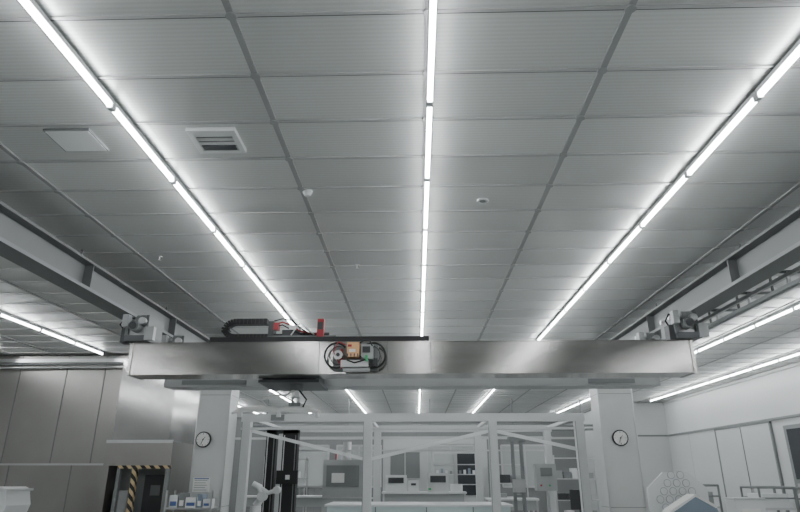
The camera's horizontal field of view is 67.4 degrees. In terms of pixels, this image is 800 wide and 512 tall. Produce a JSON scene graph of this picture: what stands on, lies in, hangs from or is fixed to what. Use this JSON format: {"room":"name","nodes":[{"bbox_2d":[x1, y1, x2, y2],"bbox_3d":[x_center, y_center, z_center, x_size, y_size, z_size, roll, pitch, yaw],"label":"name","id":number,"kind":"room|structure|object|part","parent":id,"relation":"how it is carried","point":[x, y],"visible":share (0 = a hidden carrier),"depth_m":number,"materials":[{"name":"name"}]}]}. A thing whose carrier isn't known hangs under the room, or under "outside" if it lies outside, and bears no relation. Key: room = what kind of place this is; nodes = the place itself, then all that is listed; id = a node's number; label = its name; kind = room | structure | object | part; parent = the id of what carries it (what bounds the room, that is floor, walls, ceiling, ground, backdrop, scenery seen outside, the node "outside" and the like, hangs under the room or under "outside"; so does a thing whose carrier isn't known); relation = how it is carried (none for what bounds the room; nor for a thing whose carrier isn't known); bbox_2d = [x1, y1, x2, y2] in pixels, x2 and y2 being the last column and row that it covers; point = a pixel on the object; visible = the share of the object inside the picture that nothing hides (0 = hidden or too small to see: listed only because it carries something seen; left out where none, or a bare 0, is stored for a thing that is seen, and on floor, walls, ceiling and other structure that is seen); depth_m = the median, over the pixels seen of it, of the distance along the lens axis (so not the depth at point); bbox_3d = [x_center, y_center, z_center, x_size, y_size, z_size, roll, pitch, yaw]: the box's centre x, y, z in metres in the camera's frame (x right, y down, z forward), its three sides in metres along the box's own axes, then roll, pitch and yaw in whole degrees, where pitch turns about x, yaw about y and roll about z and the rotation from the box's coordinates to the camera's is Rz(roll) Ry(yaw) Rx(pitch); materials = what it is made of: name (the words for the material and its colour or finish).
{"room":"clean room","nodes":[
{"label":"clean room","id":0,"kind":"room"},
{"bbox_2d":[186,390,238,511],"bbox_3d":[-3.918,4.079,12.678,0.684,4.230,0.622,-1,-20,1],"label":"structural column","id":1,"kind":"structure","parent":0,"point":[214,461],"depth_m":12.50,"materials":[{"name":"grey paint"}]},
{"bbox_2d":[192,478,209,491],"bbox_3d":[-4.027,4.631,12.151,0.340,0.270,0.018,-1,-20,1],"label":"notice sheet","id":2,"kind":"object","parent":1,"relation":"attached to","point":[199,484],"visible":1,"depth_m":12.14,"materials":[{"name":"white paper"}]},
{"bbox_2d":[195,432,210,447],"bbox_3d":[-4.077,3.803,12.432,0.320,0.320,0.060,-1,-20,1],"label":"wall clock","id":3,"kind":"object","parent":1,"relation":"attached to","point":[203,439],"visible":1,"depth_m":12.42,"materials":[{"name":"white plastic"}]},
{"bbox_2d":[0,0,799,414],"bbox_3d":[-1.143,1.748,12.706,22.250,0.172,35.200,-1,-20,1],"label":"ceiling","id":4,"kind":"structure","parent":0,"point":[573,119],"depth_m":5.52,"materials":[{"name":"grey"}]},
{"bbox_2d":[43,128,108,151],"bbox_3d":[-2.714,-0.969,5.041,0.380,0.022,0.340,-1,-20,1],"label":"ceiling access panel","id":5,"kind":"object","parent":4,"relation":"attached to","point":[70,139],"depth_m":5.02,"materials":[{"name":"white metal"}]},
{"bbox_2d":[0,201,209,341],"bbox_3d":[-3.902,0.193,7.430,0.285,0.543,11.880,-1,-20,1],"label":"beam","id":6,"kind":"structure","parent":4,"relation":"attached to","point":[24,243],"depth_m":7.10,"materials":[{"name":"grey metal"}]},
{"bbox_2d":[0,311,260,413],"bbox_3d":[-6.759,2.005,13.047,0.044,0.076,32.390,-1,-20,1],"label":"fluorescent light strip","id":7,"kind":"object","parent":4,"relation":"attached to","point":[5,315],"visible":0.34,"depth_m":11.63,"materials":[{"name":"white plastic"}]},
{"bbox_2d":[18,0,366,412],"bbox_3d":[-1.911,1.961,12.926,0.044,0.076,32.390,-1,-20,1],"label":"fluorescent light strip","id":8,"kind":"object","parent":4,"relation":"attached to","point":[31,6],"visible":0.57,"depth_m":4.71,"materials":[{"name":"white plastic"}]},
{"bbox_2d":[185,127,246,153],"bbox_3d":[-1.534,-0.965,5.028,0.400,0.040,0.360,-1,-20,1],"label":"air diffuser","id":9,"kind":"object","parent":4,"relation":"attached to","point":[206,139],"depth_m":4.99,"materials":[{"name":"white metal"}]},
{"bbox_2d":[269,390,312,413],"bbox_3d":[-4.141,5.068,21.439,0.044,0.076,14.390,-1,-20,1],"label":"fluorescent light strip","id":10,"kind":"object","parent":4,"relation":"attached to","point":[275,392],"visible":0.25,"depth_m":21.26,"materials":[{"name":"white plastic"}]},
{"bbox_2d":[302,189,312,196],"bbox_3d":[-0.918,-0.620,5.949,0.100,0.055,0.100,-1,-20,1],"label":"smoke detector","id":11,"kind":"object","parent":4,"relation":"attached to","point":[307,192],"visible":0.99,"depth_m":5.92,"materials":[{"name":"white plastic"}]},
{"bbox_2d":[254,399,592,432],"bbox_3d":[0.852,5.856,22.012,12.500,1.190,0.400,-1,-20,1],"label":"pipe","id":12,"kind":"object","parent":4,"relation":"hanging from","point":[562,425],"visible":0.3,"depth_m":21.97,"materials":[{"name":"grey metal"}]},
{"bbox_2d":[419,0,436,412],"bbox_3d":[0.458,1.939,12.867,0.044,0.076,32.390,-1,-20,1],"label":"fluorescent light strip","id":13,"kind":"object","parent":4,"relation":"attached to","point":[433,3],"visible":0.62,"depth_m":4.72,"materials":[{"name":"white plastic"}]},
{"bbox_2d":[472,39,799,412],"bbox_3d":[2.838,1.918,12.808,0.044,0.076,32.390,-1,-20,1],"label":"fluorescent light strip","id":14,"kind":"object","parent":4,"relation":"attached to","point":[793,54],"visible":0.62,"depth_m":5.26,"materials":[{"name":"white plastic"}]},
{"bbox_2d":[556,303,799,412],"bbox_3d":[6.586,1.883,12.715,0.044,0.076,32.390,-1,-20,1],"label":"fluorescent light strip","id":15,"kind":"object","parent":4,"relation":"attached to","point":[796,306],"visible":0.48,"depth_m":11.40,"materials":[{"name":"white plastic"}]},
{"bbox_2d":[650,351,799,401],"bbox_3d":[8.936,0.833,9.837,0.044,0.076,26.390,-1,-20,1],"label":"fluorescent light strip","id":16,"kind":"object","parent":4,"relation":"attached to","point":[798,352],"visible":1,"depth_m":16.38,"materials":[{"name":"white plastic"}]},
{"bbox_2d":[698,265,799,329],"bbox_3d":[4.470,0.139,7.118,0.540,0.660,6.700,-1,-20,1],"label":"cable tray","id":17,"kind":"object","parent":4,"relation":"attached to","point":[790,285],"visible":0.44,"depth_m":7.56,"materials":[{"name":"grey metal"}]},
{"bbox_3d":[4.470,0.139,7.118,0.540,0.660,6.700,-1,-20,1],"label":"conductor rail","id":18,"kind":"part","parent":17,"relation":"part of","materials":[{"name":"grey metal"}]},
{"bbox_2d":[229,417,579,511],"bbox_3d":[-0.677,9.827,28.457,22.050,4.250,0.154,-1,-20,1],"label":"wall","id":19,"kind":"structure","parent":0,"point":[258,447],"depth_m":28.54,"materials":[{"name":"grey"}]},
{"bbox_2d":[297,445,329,487],"bbox_3d":[-4.803,9.946,28.418,2.880,1.920,0.055,-1,-20,1],"label":"window","id":20,"kind":"structure","parent":19,"relation":"in","point":[315,471],"depth_m":28.41,"materials":[{"name":"grey glass"}]},
{"bbox_2d":[336,445,381,487],"bbox_3d":[-1.954,9.920,28.347,2.180,1.920,0.055,-1,-20,1],"label":"window","id":21,"kind":"structure","parent":19,"relation":"in","point":[338,447],"depth_m":28.54,"materials":[{"name":"grey glass"}]},
{"bbox_2d":[235,437,574,439],"bbox_3d":[-1.704,8.748,28.781,20.000,0.100,0.040,-1,-20,1],"label":"trim","id":22,"kind":"structure","parent":19,"relation":"attached to","point":[236,438],"depth_m":28.80,"materials":[{"name":"grey metal"}]},
{"bbox_2d":[427,445,473,472],"bbox_3d":[2.394,9.880,28.239,2.280,1.920,0.055,-1,-20,1],"label":"window","id":23,"kind":"structure","parent":19,"relation":"in","point":[436,447],"depth_m":28.50,"materials":[{"name":"grey"}]},
{"bbox_2d":[500,444,544,487],"bbox_3d":[5.893,9.848,28.151,2.280,1.920,0.055,-1,-20,1],"label":"window","id":24,"kind":"structure","parent":19,"relation":"in","point":[530,457],"depth_m":28.25,"materials":[{"name":"grey glass"}]},
{"bbox_2d":[119,310,709,417],"bbox_3d":[0.133,1.676,8.740,7.921,1.324,2.030,-1,-20,1],"label":"crane","id":25,"kind":"object","parent":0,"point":[296,361],"visible":1,"depth_m":8.07,"materials":[{"name":"silver metal"}]},
{"bbox_3d":[-1.103,1.045,8.339,3.000,0.374,0.240,-1,-20,1],"label":"drag chain","id":26,"kind":"part","parent":25,"relation":"part of","materials":[{"name":"black plastic"}]},
{"bbox_2d":[477,198,488,203],"bbox_3d":[0.848,-0.566,6.146,0.120,0.022,0.120,-1,-20,1],"label":"smoke detector","id":27,"kind":"object","parent":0,"point":[481,200],"depth_m":6.13,"materials":[{"name":"white plastic"}]},
{"bbox_2d":[589,389,647,511],"bbox_3d":[4.499,4.002,12.468,0.724,4.230,0.622,-1,-20,1],"label":"structural column","id":28,"kind":"structure","parent":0,"point":[620,475],"depth_m":12.21,"materials":[{"name":"grey paint"}]},
{"bbox_2d":[612,430,627,445],"bbox_3d":[4.490,3.706,12.226,0.320,0.320,0.060,-1,-20,1],"label":"wall clock","id":29,"kind":"object","parent":28,"relation":"attached to","point":[619,437],"visible":1,"depth_m":12.21,"materials":[{"name":"white plastic"}]},
{"bbox_2d":[584,403,672,511],"bbox_3d":[9.288,8.685,25.299,1.950,4.230,6.040,-1,-20,1],"label":"wall","id":30,"kind":"structure","parent":0,"point":[654,446],"depth_m":22.86,"materials":[{"name":"grey paint"}]},
{"bbox_2d":[606,205,799,339],"bbox_3d":[4.060,0.120,7.232,0.285,0.543,11.880,-1,-20,1],"label":"beam","id":31,"kind":"structure","parent":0,"point":[777,248],"depth_m":7.15,"materials":[{"name":"grey metal"}]},
{"bbox_2d":[662,362,799,511],"bbox_3d":[9.928,3.704,11.679,0.200,4.250,35.000,-1,-20,1],"label":"wall","id":32,"kind":"structure","parent":0,"point":[775,392],"depth_m":18.72,"materials":[{"name":"grey paint"}]},
{"bbox_2d":[667,412,799,436],"bbox_3d":[9.968,4.410,16.212,0.060,0.090,14.000,-1,-20,1],"label":"trim","id":33,"kind":"structure","parent":32,"relation":"attached to","point":[792,415],"depth_m":17.63,"materials":[{"name":"grey metal"}]},
{"bbox_2d":[714,421,789,511],"bbox_3d":[9.993,6.384,17.142,0.089,2.960,3.180,-1,-20,1],"label":"wall cabinet","id":34,"kind":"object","parent":32,"relation":"in","point":[748,454],"depth_m":17.18,"materials":[{"name":"grey"}]},
{"bbox_2d":[783,423,799,493],"bbox_3d":[9.907,5.414,14.250,0.099,2.800,1.800,-1,-20,1],"label":"window","id":35,"kind":"structure","parent":32,"relation":"in","point":[791,432],"depth_m":15.06,"materials":[{"name":"grey"}]},
{"bbox_3d":[-1.143,5.871,11.201,22.250,0.150,35.200,-1,-20,1],"label":"floor","id":36,"kind":"structure","parent":0,"visible":0},
{"bbox_2d":[0,486,33,511],"bbox_3d":[-7.376,4.804,10.541,1.200,1.398,0.760,-1,-20,1],"label":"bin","id":37,"kind":"object","parent":36,"relation":"on","point":[12,498],"visible":1,"depth_m":10.63,"materials":[{"name":"white plastic"}]},
{"bbox_2d":[0,356,128,511],"bbox_3d":[-9.055,4.670,14.285,6.060,4.220,2.250,-1,-20,1],"label":"wall","id":38,"kind":"structure","parent":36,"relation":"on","point":[58,413],"depth_m":13.53,"materials":[{"name":"grey metal"}]},
{"bbox_2d":[111,465,171,511],"bbox_3d":[-5.138,5.052,11.772,1.050,1.780,0.100,-1,-20,1],"label":"door frame","id":39,"kind":"structure","parent":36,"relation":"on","point":[135,468],"depth_m":11.94,"materials":[{"name":"grey metal"}]},
{"bbox_2d":[97,360,199,511],"bbox_3d":[-5.340,4.460,13.314,1.380,3.950,2.220,-1,-20,1],"label":"wall","id":40,"kind":"structure","parent":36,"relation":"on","point":[155,424],"depth_m":12.59,"materials":[{"name":"silver metal"}]},
{"bbox_2d":[164,490,219,511],"bbox_3d":[-4.065,5.233,11.596,0.910,1.320,0.460,-1,-20,1],"label":"shelf","id":41,"kind":"object","parent":36,"relation":"on","point":[183,500],"visible":1,"depth_m":11.61,"materials":[{"name":"silver metal"}]},
{"bbox_2d":[250,481,280,511],"bbox_3d":[-3.032,5.777,13.312,0.690,1.473,0.320,-1,-20,1],"label":"robot","id":42,"kind":"object","parent":36,"relation":"on","point":[263,493],"visible":1,"depth_m":13.39,"materials":[{"name":"white plastic"}]},
{"bbox_2d":[261,430,299,511],"bbox_3d":[-2.847,5.472,14.206,0.900,2.660,0.520,-1,-20,1],"label":"mast","id":43,"kind":"object","parent":36,"relation":"on","point":[287,477],"visible":0.79,"depth_m":14.20,"materials":[{"name":"black metal"}]},
{"bbox_2d":[246,495,321,506],"bbox_3d":[-3.321,7.888,18.406,3.300,1.000,0.800,-1,-20,1],"label":"lab bench","id":44,"kind":"object","parent":36,"relation":"on","point":[301,500],"visible":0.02,"depth_m":18.19,"materials":[{"name":"white plastic"}]},
{"bbox_2d":[263,456,308,511],"bbox_3d":[-3.919,7.999,20.459,1.440,2.200,0.540,-1,-20,1],"label":"storage rack","id":45,"kind":"object","parent":36,"relation":"on","point":[305,459],"visible":0.2,"depth_m":20.49,"materials":[{"name":"silver metal"}]},
{"bbox_2d":[321,442,362,511],"bbox_3d":[-1.570,6.542,16.905,1.100,2.500,1.050,-1,-20,1],"label":"machine","id":46,"kind":"object","parent":36,"relation":"on","point":[342,479],"visible":0.8,"depth_m":16.50,"materials":[{"name":"painted metal"},{"name":"aluminium"},{"name":"dark plastic"}]},
{"bbox_2d":[234,413,592,511],"bbox_3d":[0.305,5.394,14.300,7.540,2.870,3.610,-1,-20,1],"label":"frame","id":47,"kind":"object","parent":36,"relation":"on","point":[369,420],"visible":0.94,"depth_m":13.09,"materials":[{"name":"grey paint"}]},
{"bbox_2d":[324,502,512,511],"bbox_3d":[0.415,6.071,13.427,4.050,1.000,1.500,-1,-20,1],"label":"bench","id":48,"kind":"object","parent":36,"relation":"on","point":[333,506],"visible":1,"depth_m":12.92,"materials":[{"name":"white"}]},
{"bbox_2d":[382,491,466,501],"bbox_3d":[0.693,7.336,17.110,2.400,1.150,0.800,-1,-20,1],"label":"lab bench","id":49,"kind":"object","parent":36,"relation":"on","point":[421,496],"visible":0.9,"depth_m":16.93,"materials":[{"name":"white plastic"}]},
{"bbox_2d":[385,473,462,491],"bbox_3d":[0.692,6.538,17.332,2.200,0.500,0.530,-1,-20,1],"label":"instrument","id":50,"kind":"object","parent":49,"relation":"on","point":[436,482],"visible":1,"depth_m":17.11,"materials":[{"name":"white plastic"}]},
{"bbox_2d":[383,436,488,501],"bbox_3d":[1.199,7.582,20.265,3.550,2.850,0.180,-1,-20,1],"label":"wall","id":51,"kind":"structure","parent":36,"relation":"on","point":[413,464],"depth_m":20.43,"materials":[{"name":"grey"}]},
{"bbox_2d":[432,451,476,501],"bbox_3d":[1.800,7.506,19.328,1.500,2.350,0.660,-1,-20,1],"label":"tall cabinet","id":52,"kind":"object","parent":36,"relation":"on","point":[459,466],"visible":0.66,"depth_m":19.26,"materials":[{"name":"grey metal"}]},
{"bbox_2d":[485,498,538,511],"bbox_3d":[3.075,7.162,16.414,1.400,1.000,0.700,-1,-20,1],"label":"lab bench","id":53,"kind":"object","parent":36,"relation":"on","point":[532,503],"visible":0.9,"depth_m":16.25,"materials":[{"name":"white plastic"}]},
{"bbox_2d":[499,462,529,511],"bbox_3d":[3.599,7.647,19.204,0.940,2.000,0.540,-1,-20,1],"label":"storage rack","id":54,"kind":"object","parent":36,"relation":"on","point":[504,479],"visible":0.32,"depth_m":19.18,"materials":[{"name":"silver metal"}]},
{"bbox_2d":[507,437,526,511],"bbox_3d":[2.946,5.755,14.748,0.550,2.500,0.400,-1,-20,1],"label":"support stand","id":55,"kind":"object","parent":36,"relation":"on","point":[518,485],"visible":0.85,"depth_m":14.82,"materials":[{"name":"grey metal"}]},
{"bbox_2d":[533,464,557,511],"bbox_3d":[3.492,5.884,14.153,0.530,1.850,0.500,-1,-20,1],"label":"control console","id":56,"kind":"object","parent":36,"relation":"on","point":[545,477],"visible":1,"depth_m":14.18,"materials":[{"name":"silver metal"}]},
{"bbox_2d":[569,490,581,511],"bbox_3d":[4.170,5.939,13.475,0.573,1.278,0.631,-1,-20,1],"label":"office chair","id":57,"kind":"object","parent":36,"relation":"on","point":[575,501],"visible":0.59,"depth_m":13.86,"materials":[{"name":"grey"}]},
{"bbox_2d":[553,455,600,511],"bbox_3d":[5.649,7.535,19.187,1.440,2.200,0.540,-1,-20,1],"label":"storage rack","id":58,"kind":"object","parent":36,"relation":"on","point":[573,474],"visible":0.57,"depth_m":19.18,"materials":[{"name":"silver metal"}]},
{"bbox_2d":[646,471,708,511],"bbox_3d":[5.123,4.871,11.114,1.086,1.669,0.515,-1,-20,1],"label":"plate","id":59,"kind":"object","parent":36,"relation":"on","point":[667,488],"visible":0.64,"depth_m":11.06,"materials":[{"name":"white plastic"}]},
{"bbox_2d":[662,494,718,511],"bbox_3d":[5.029,4.744,10.213,0.920,1.290,0.400,-1,-20,1],"label":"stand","id":60,"kind":"object","parent":36,"relation":"on","point":[688,502],"visible":1,"depth_m":10.23,"materials":[{"name":"blue"}]},
{"bbox_2d":[703,484,722,511],"bbox_3d":[6.207,5.426,12.274,0.544,1.421,0.800,-1,-20,1],"label":"cart","id":61,"kind":"object","parent":36,"relation":"on","point":[710,494],"visible":0.28,"depth_m":12.13,"materials":[{"name":"grey metal"}]},
{"bbox_2d":[723,497,765,511],"bbox_3d":[6.660,5.239,11.424,0.590,1.190,0.440,-1,-20,1],"label":"storage cabinet","id":62,"kind":"object","parent":36,"relation":"on","point":[733,504],"visible":1,"depth_m":11.41,"materials":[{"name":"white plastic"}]},
{"bbox_2d":[740,486,799,511],"bbox_3d":[7.607,5.432,12.232,0.744,1.381,0.800,-1,-20,1],"label":"cart","id":63,"kind":"object","parent":36,"relation":"on","point":[773,501],"visible":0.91,"depth_m":12.11,"materials":[{"name":"grey metal"}]},
{"bbox_2d":[773,487,799,511],"bbox_3d":[8.488,5.519,12.441,0.794,1.361,0.900,-1,-20,1],"label":"cart","id":64,"kind":"object","parent":36,"relation":"on","point":[792,501],"visible":0.34,"depth_m":12.43,"materials":[{"name":"grey metal"}]}
]}

